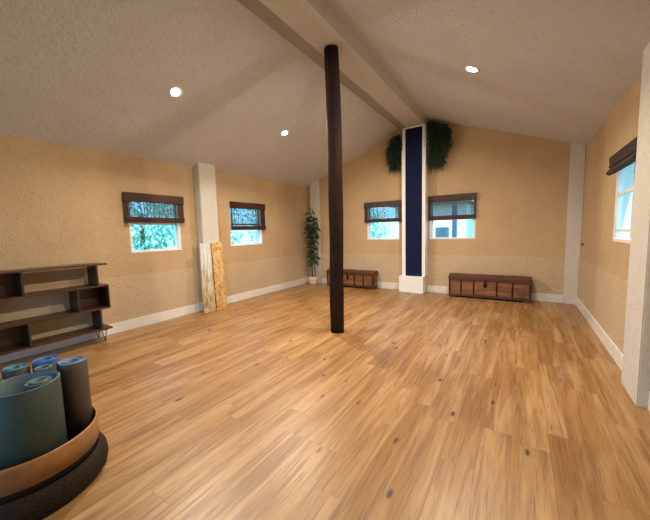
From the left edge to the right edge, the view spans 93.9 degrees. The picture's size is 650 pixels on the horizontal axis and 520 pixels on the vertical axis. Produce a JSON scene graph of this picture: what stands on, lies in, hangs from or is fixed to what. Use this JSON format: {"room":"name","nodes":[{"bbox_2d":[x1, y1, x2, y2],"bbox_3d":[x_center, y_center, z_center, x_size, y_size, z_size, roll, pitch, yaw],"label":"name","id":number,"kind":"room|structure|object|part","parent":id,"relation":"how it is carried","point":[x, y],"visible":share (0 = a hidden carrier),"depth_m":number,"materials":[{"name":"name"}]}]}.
{"room":"exercise studio","nodes":[
{"label":"exercise studio","id":0,"kind":"room"},
{"bbox_2d":[0,133,309,339],"bbox_3d":[-2.896,-0.258,4.500,0.178,2.531,9.154,2,6,33],"label":"wall","id":1,"kind":"structure","parent":0,"point":[60,204],"depth_m":4.24,"materials":[{"name":"beige paint"}]},
{"bbox_2d":[0,277,308,363],"bbox_3d":[-2.791,0.935,4.545,0.016,0.142,8.804,2,6,33],"label":"baseboard","id":2,"kind":"structure","parent":1,"relation":"attached to","point":[122,326],"depth_m":4.57,"materials":[{"name":"paint"}]},
{"bbox_2d":[127,203,181,252],"bbox_3d":[-2.691,-0.564,4.776,0.126,0.862,0.791,2,6,33],"label":"window","id":3,"kind":"structure","parent":1,"relation":"in","point":[177,232],"depth_m":4.89,"materials":[{"name":"white plastic"}]},
{"bbox_2d":[122,192,184,222],"bbox_3d":[-2.621,-0.794,4.706,0.058,0.435,0.915,2,6,33],"label":"window shade","id":4,"kind":"object","parent":3,"relation":"attached to","point":[130,197],"visible":1,"depth_m":4.64,"materials":[{"name":"brown wood"}]},
{"bbox_2d":[193,162,218,301],"bbox_3d":[-2.096,-0.399,5.465,0.150,2.589,0.340,2,6,33],"label":"trim","id":5,"kind":"structure","parent":1,"relation":"attached to","point":[204,174],"depth_m":5.33,"materials":[{"name":"white paint"}]},
{"bbox_2d":[228,202,262,245],"bbox_3d":[-1.679,-0.737,6.339,0.126,0.862,0.871,2,6,33],"label":"window","id":6,"kind":"structure","parent":1,"relation":"in","point":[259,232],"depth_m":6.43,"materials":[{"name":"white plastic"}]},
{"bbox_3d":[-1.687,-0.733,6.345,0.035,0.782,0.807,2,6,33],"label":"sash","id":7,"kind":"part","parent":6,"relation":"part of","materials":[{"name":"white plastic"}]},
{"bbox_2d":[229,201,265,229],"bbox_3d":[-1.584,-0.904,6.310,0.058,0.560,0.940,2,6,33],"label":"window shade","id":8,"kind":"object","parent":6,"relation":"attached to","point":[257,225],"visible":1,"depth_m":6.27,"materials":[{"name":"brown fabric"}]},
{"bbox_2d":[0,283,649,519],"bbox_3d":[-0.427,1.133,3.055,5.969,0.100,9.154,2,6,33],"label":"floor","id":9,"kind":"structure","parent":0,"point":[427,405],"depth_m":2.23,"materials":[{"name":"brown wood"}]},
{"bbox_2d":[0,405,108,519],"bbox_3d":[-1.618,1.093,1.669,0.684,0.300,0.684,2,6,33],"label":"basket","id":10,"kind":"object","parent":9,"relation":"on","point":[23,479],"visible":0.66,"depth_m":1.50,"materials":[{"name":"brown wood"}]},
{"bbox_2d":[1,363,30,379],"bbox_3d":[-1.749,0.913,1.753,0.112,0.615,0.112,2,6,33],"label":"rolled mat","id":11,"kind":"object","parent":10,"relation":"in","point":[14,370],"visible":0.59,"depth_m":1.70,"materials":[{"name":"plastic"}]},
{"bbox_2d":[0,370,69,504],"bbox_3d":[-1.519,0.926,1.564,0.278,0.612,0.285,2,6,33],"label":"rolled mat","id":12,"kind":"object","parent":10,"relation":"in","point":[32,414],"visible":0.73,"depth_m":1.48,"materials":[{"name":"plastic"}]},
{"bbox_2d":[34,364,52,371],"bbox_3d":[-1.591,0.911,1.752,0.087,0.610,0.080,2,6,33],"label":"rolled mat","id":13,"kind":"object","parent":10,"relation":"in","point":[47,367],"visible":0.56,"depth_m":1.72,"materials":[{"name":"plastic"}]},
{"bbox_2d":[32,355,59,371],"bbox_3d":[-1.657,0.899,1.840,0.122,0.622,0.124,2,6,33],"label":"rolled mat","id":14,"kind":"object","parent":10,"relation":"in","point":[50,359],"visible":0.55,"depth_m":1.80,"materials":[{"name":"plastic"}]},
{"bbox_2d":[56,356,95,466],"bbox_3d":[-1.472,0.897,1.809,0.143,0.622,0.132,2,6,33],"label":"rolled mat","id":15,"kind":"object","parent":10,"relation":"in","point":[74,373],"visible":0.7,"depth_m":1.75,"materials":[{"name":"plastic"}]},
{"bbox_2d":[0,262,112,355],"bbox_3d":[-3.340,0.614,3.411,0.279,1.019,1.532,2,6,33],"label":"bookshelf","id":16,"kind":"object","parent":9,"relation":"on","point":[15,335],"visible":1,"depth_m":3.54,"materials":[{"name":"brown wood"}]},
{"bbox_3d":[-3.662,0.286,3.142,0.010,0.256,0.633,2,6,33],"label":"panel","id":17,"kind":"part","parent":16,"relation":"part of","materials":[{"name":"brown wood"}]},
{"bbox_3d":[-3.644,0.850,3.199,0.010,0.250,0.643,2,6,33],"label":"panel","id":18,"kind":"part","parent":16,"relation":"part of","materials":[{"name":"brown wood"}]},
{"bbox_3d":[-3.353,0.117,3.364,0.279,0.020,1.532,2,6,33],"label":"shelf","id":19,"kind":"part","parent":16,"relation":"part of","materials":[{"name":"brown wood"}]},
{"bbox_3d":[-3.347,0.394,3.391,0.275,0.020,1.532,2,6,33],"label":"shelf","id":20,"kind":"part","parent":16,"relation":"part of","materials":[{"name":"brown wood"}]},
{"bbox_3d":[-3.340,0.684,3.418,0.275,0.020,1.532,2,6,33],"label":"shelf","id":21,"kind":"part","parent":16,"relation":"part of","materials":[{"name":"brown wood"}]},
{"bbox_3d":[-3.332,0.955,3.444,0.275,0.020,1.532,2,6,33],"label":"shelf","id":22,"kind":"part","parent":16,"relation":"part of","materials":[{"name":"brown wood"}]},
{"bbox_3d":[-3.133,0.480,3.974,0.010,0.270,0.300,2,6,33],"label":"panel","id":23,"kind":"part","parent":16,"relation":"part of","materials":[{"name":"brown wood"}]},
{"bbox_2d":[199,243,215,312],"bbox_3d":[-2.062,0.310,5.314,0.100,1.205,0.252,2,6,33],"label":"wood slab","id":24,"kind":"object","parent":9,"relation":"on","point":[208,293],"visible":1,"depth_m":5.29,"materials":[{"name":"beige wood"}]},
{"bbox_2d":[211,242,226,309],"bbox_3d":[-1.917,0.285,5.534,0.105,1.205,0.255,2,6,33],"label":"wood slab","id":25,"kind":"object","parent":9,"relation":"on","point":[216,248],"visible":1,"depth_m":5.50,"materials":[{"name":"wood"}]},
{"bbox_2d":[303,208,320,284],"bbox_3d":[-0.308,-0.331,7.729,0.436,1.938,0.477,-4,6,-24],"label":"fig","id":26,"kind":"object","parent":9,"relation":"on","point":[313,280],"visible":1,"depth_m":7.66,"materials":[{"name":"plant"}]},
{"bbox_3d":[-0.329,-0.413,7.692,0.138,1.752,0.085,2,6,33],"label":"stem","id":27,"kind":"part","parent":26,"relation":"part of","materials":[{"name":"green plant"}]},
{"bbox_2d":[309,276,317,284],"bbox_3d":[-0.301,0.529,7.792,0.236,0.215,0.236,2,6,33],"label":"pot","id":28,"kind":"object","parent":9,"relation":"on","point":[313,280],"depth_m":7.70,"materials":[{"name":"ceramic"}]},
{"bbox_2d":[324,45,343,332],"bbox_3d":[0.131,-0.833,3.955,0.210,3.615,0.199,-2,5,-7],"label":"timber post","id":29,"kind":"object","parent":9,"relation":"on","point":[331,54],"visible":1,"depth_m":3.86,"materials":[{"name":"brown wood"}]},
{"bbox_2d":[326,268,377,289],"bbox_3d":[0.642,0.441,7.358,1.270,0.420,0.298,2,6,33],"label":"wooden chest","id":30,"kind":"object","parent":9,"relation":"on","point":[351,277],"visible":0.76,"depth_m":7.12,"materials":[{"name":"brown wood"}]},
{"bbox_3d":[0.642,0.281,7.350,1.270,0.099,0.282,2,6,33],"label":"lid","id":31,"kind":"part","parent":30,"relation":"part of","materials":[{"name":"brown wood"}]},
{"bbox_3d":[0.651,0.600,7.380,1.262,0.034,0.268,2,6,33],"label":"moulding","id":32,"kind":"part","parent":30,"relation":"part of","materials":[{"name":"brown wood"}]},
{"bbox_2d":[399,124,427,293],"bbox_3d":[1.869,-1.032,6.438,0.540,3.459,0.252,2,6,33],"label":"column","id":33,"kind":"structure","parent":9,"relation":"on","point":[412,279],"depth_m":6.37,"materials":[{"name":"white paint"}]},
{"bbox_3d":[1.865,-1.188,6.373,0.355,3.077,0.019,2,6,33],"label":"navy panel","id":34,"kind":"part","parent":33,"relation":"part of","materials":[{"name":"blue fabric"}]},
{"bbox_2d":[448,273,531,302],"bbox_3d":[3.097,0.507,5.763,1.375,0.455,0.298,2,6,33],"label":"wooden chest","id":35,"kind":"object","parent":9,"relation":"on","point":[507,287],"visible":1,"depth_m":5.63,"materials":[{"name":"brown wood"}]},
{"bbox_3d":[3.097,0.333,5.754,1.375,0.107,0.282,2,6,33],"label":"lid","id":36,"kind":"part","parent":35,"relation":"part of","materials":[{"name":"brown wood"}]},
{"bbox_3d":[3.107,0.683,5.787,1.367,0.034,0.268,2,6,33],"label":"moulding","id":37,"kind":"part","parent":35,"relation":"part of","materials":[{"name":"brown wood"}]},
{"bbox_2d":[0,0,649,187],"bbox_3d":[-0.516,-2.189,2.745,5.969,1.780,9.154,2,6,33],"label":"ceiling","id":38,"kind":"structure","parent":0,"point":[98,75],"depth_m":3.42,"materials":[{"name":"paint"}]},
{"bbox_2d":[168,86,183,97],"bbox_3d":[-1.845,-2.077,3.761,0.155,0.086,0.175,3,7,42],"label":"recessed light","id":39,"kind":"object","parent":38,"relation":"in","point":[172,91],"visible":1,"depth_m":3.75,"materials":[{"name":"white"}]},
{"bbox_2d":[280,130,289,136],"bbox_3d":[-0.702,-2.228,5.334,0.159,0.078,0.175,3,7,43],"label":"recessed light","id":40,"kind":"object","parent":38,"relation":"in","point":[284,132],"visible":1,"depth_m":5.33,"materials":[{"name":"white"}]},
{"bbox_2d":[464,66,479,72],"bbox_3d":[1.726,-2.240,3.568,0.162,0.072,0.175,2,7,35],"label":"recessed light","id":41,"kind":"object","parent":38,"relation":"in","point":[472,69],"visible":1,"depth_m":3.56,"materials":[{"name":"white"}]},
{"bbox_2d":[307,120,569,294],"bbox_3d":[1.953,-1.122,6.634,5.649,3.597,0.178,2,6,33],"label":"wall","id":42,"kind":"structure","parent":0,"point":[520,182],"depth_m":5.83,"materials":[{"name":"beige paint"}]},
{"bbox_2d":[310,180,321,282],"bbox_3d":[-0.236,-0.723,7.948,0.240,2.674,0.104,2,6,33],"label":"column","id":43,"kind":"structure","parent":42,"relation":"attached to","point":[314,187],"depth_m":7.86,"materials":[{"name":"white paint"}]},
{"bbox_2d":[237,0,427,129],"bbox_3d":[-0.725,-2.661,2.827,0.726,0.589,8.869,2,7,35],"label":"beam","id":44,"kind":"structure","parent":42,"relation":"attached to","point":[309,26],"depth_m":3.82,"materials":[{"name":"paint"}]},
{"bbox_2d":[367,207,399,239],"bbox_3d":[1.364,-0.892,7.024,0.786,0.842,0.126,2,6,33],"label":"window","id":45,"kind":"structure","parent":42,"relation":"in","point":[368,224],"depth_m":7.12,"materials":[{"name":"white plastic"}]},
{"bbox_2d":[364,200,401,222],"bbox_3d":[1.314,-1.099,6.926,0.900,0.470,0.058,2,6,33],"label":"window shade","id":46,"kind":"object","parent":45,"relation":"attached to","point":[382,204],"visible":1,"depth_m":6.89,"materials":[{"name":"brown fabric"}]},
{"bbox_2d":[384,134,401,174],"bbox_3d":[1.441,-2.268,6.528,0.392,0.867,0.317,2,6,33],"label":"greenery garland","id":47,"kind":"object","parent":42,"relation":"hanging from","point":[394,150],"visible":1,"depth_m":6.48,"materials":[{"name":"green plant"}]},
{"bbox_2d":[426,121,453,172],"bbox_3d":[2.283,-2.270,5.990,0.526,1.078,0.306,2,6,33],"label":"greenery garland","id":48,"kind":"object","parent":42,"relation":"hanging from","point":[439,137],"visible":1,"depth_m":6.00,"materials":[{"name":"green plant"}]},
{"bbox_2d":[322,278,562,302],"bbox_3d":[1.874,0.604,6.760,5.418,0.142,0.016,2,6,33],"label":"baseboard","id":49,"kind":"structure","parent":42,"relation":"attached to","point":[556,298],"depth_m":6.33,"materials":[{"name":"paint"}]},
{"bbox_2d":[430,200,475,238],"bbox_3d":[2.612,-0.851,6.220,0.876,0.842,0.126,2,6,33],"label":"window","id":50,"kind":"structure","parent":42,"relation":"in","point":[474,219],"depth_m":6.20,"materials":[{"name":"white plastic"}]},
{"bbox_2d":[428,192,476,219],"bbox_3d":[2.554,-1.070,6.126,0.913,0.495,0.058,2,6,33],"label":"window shade","id":51,"kind":"object","parent":50,"relation":"attached to","point":[452,198],"visible":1,"depth_m":6.10,"materials":[{"name":"brown wood"}]},
{"bbox_2d":[563,142,585,303],"bbox_3d":[4.200,-0.599,5.116,0.199,2.718,0.059,2,6,33],"label":"trim","id":52,"kind":"structure","parent":42,"relation":"attached to","point":[577,151],"depth_m":5.09,"materials":[{"name":"white paint"}]},
{"bbox_2d":[577,75,641,353],"bbox_3d":[1.970,-0.159,1.359,0.178,2.660,9.154,2,6,33],"label":"wall","id":53,"kind":"structure","parent":0,"point":[603,269],"depth_m":3.59,"materials":[{"name":"beige paint"}]},
{"bbox_2d":[576,296,649,410],"bbox_3d":[1.905,1.094,1.504,0.016,0.142,8.773,2,6,33],"label":"baseboard","id":54,"kind":"structure","parent":53,"relation":"attached to","point":[613,350],"depth_m":3.41,"materials":[{"name":"paint"}]},
{"bbox_2d":[606,136,637,175],"bbox_3d":[2.777,-0.949,2.805,0.101,0.200,0.970,2,6,33],"label":"roman shade","id":55,"kind":"object","parent":53,"relation":"attached to","point":[626,156],"visible":0.76,"depth_m":2.75,"materials":[{"name":"brown fabric"}]},
{"bbox_2d":[613,162,634,243],"bbox_3d":[2.907,-0.609,2.818,0.126,0.907,0.986,2,6,33],"label":"window","id":56,"kind":"structure","parent":53,"relation":"in","point":[625,177],"depth_m":3.20,"materials":[{"name":"glass"}]},
{"bbox_2d":[621,42,649,408],"bbox_3d":[2.434,-0.269,2.273,0.111,2.683,0.422,2,6,33],"label":"pillar","id":57,"kind":"structure","parent":53,"relation":"attached to","point":[635,378],"depth_m":2.27,"materials":[{"name":"white paint"}]},
{"label":"outside","id":58,"kind":"structure","parent":0,"visible":0},
{"bbox_3d":[1.128,1.507,1.830,60.000,0.100,64.000,2,6,33],"label":"ground","id":59,"kind":"structure","parent":58,"visible":0},
{"bbox_2d":[130,202,174,249],"bbox_3d":[-4.687,-0.773,7.739,2.469,3.656,2.414,2,6,33],"label":"tree","id":60,"kind":"object","parent":59,"relation":"on","point":[144,244],"visible":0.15,"depth_m":7.63,"materials":[{"name":"green plant"}]},
{"bbox_2d":[165,207,243,243],"bbox_3d":[-4.208,-1.186,10.890,2.842,3.866,2.732,2,6,33],"label":"tree","id":61,"kind":"object","parent":59,"relation":"on","point":[241,235],"visible":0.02,"depth_m":11.02,"materials":[{"name":"green plant"}]},
{"bbox_2d":[244,209,256,241],"bbox_3d":[-2.053,-1.272,12.665,2.717,3.593,2.741,-6,7,-42],"label":"tree","id":62,"kind":"object","parent":59,"relation":"on","point":[249,232],"visible":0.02,"depth_m":12.32,"materials":[{"name":"green plant"}]},
{"bbox_2d":[371,208,389,237],"bbox_3d":[1.346,-1.232,12.348,2.665,3.392,2.681,2,6,33],"label":"tree","id":63,"kind":"object","parent":59,"relation":"on","point":[374,226],"visible":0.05,"depth_m":11.90,"materials":[{"name":"green plant"}]},
{"bbox_2d":[393,200,473,237],"bbox_3d":[4.949,-1.482,13.382,3.250,3.500,3.600,2,6,33],"label":"house","id":64,"kind":"structure","parent":59,"relation":"on","point":[442,228],"depth_m":11.78,"materials":[{"name":"white"}]},
{"bbox_2d":[452,201,456,236],"bbox_3d":[3.732,-0.716,8.751,0.120,2.900,0.120,2,6,33],"label":"porch post","id":65,"kind":"object","parent":59,"relation":"on","point":[454,222],"visible":0.11,"depth_m":8.67,"materials":[{"name":"blue paint"}]}
]}

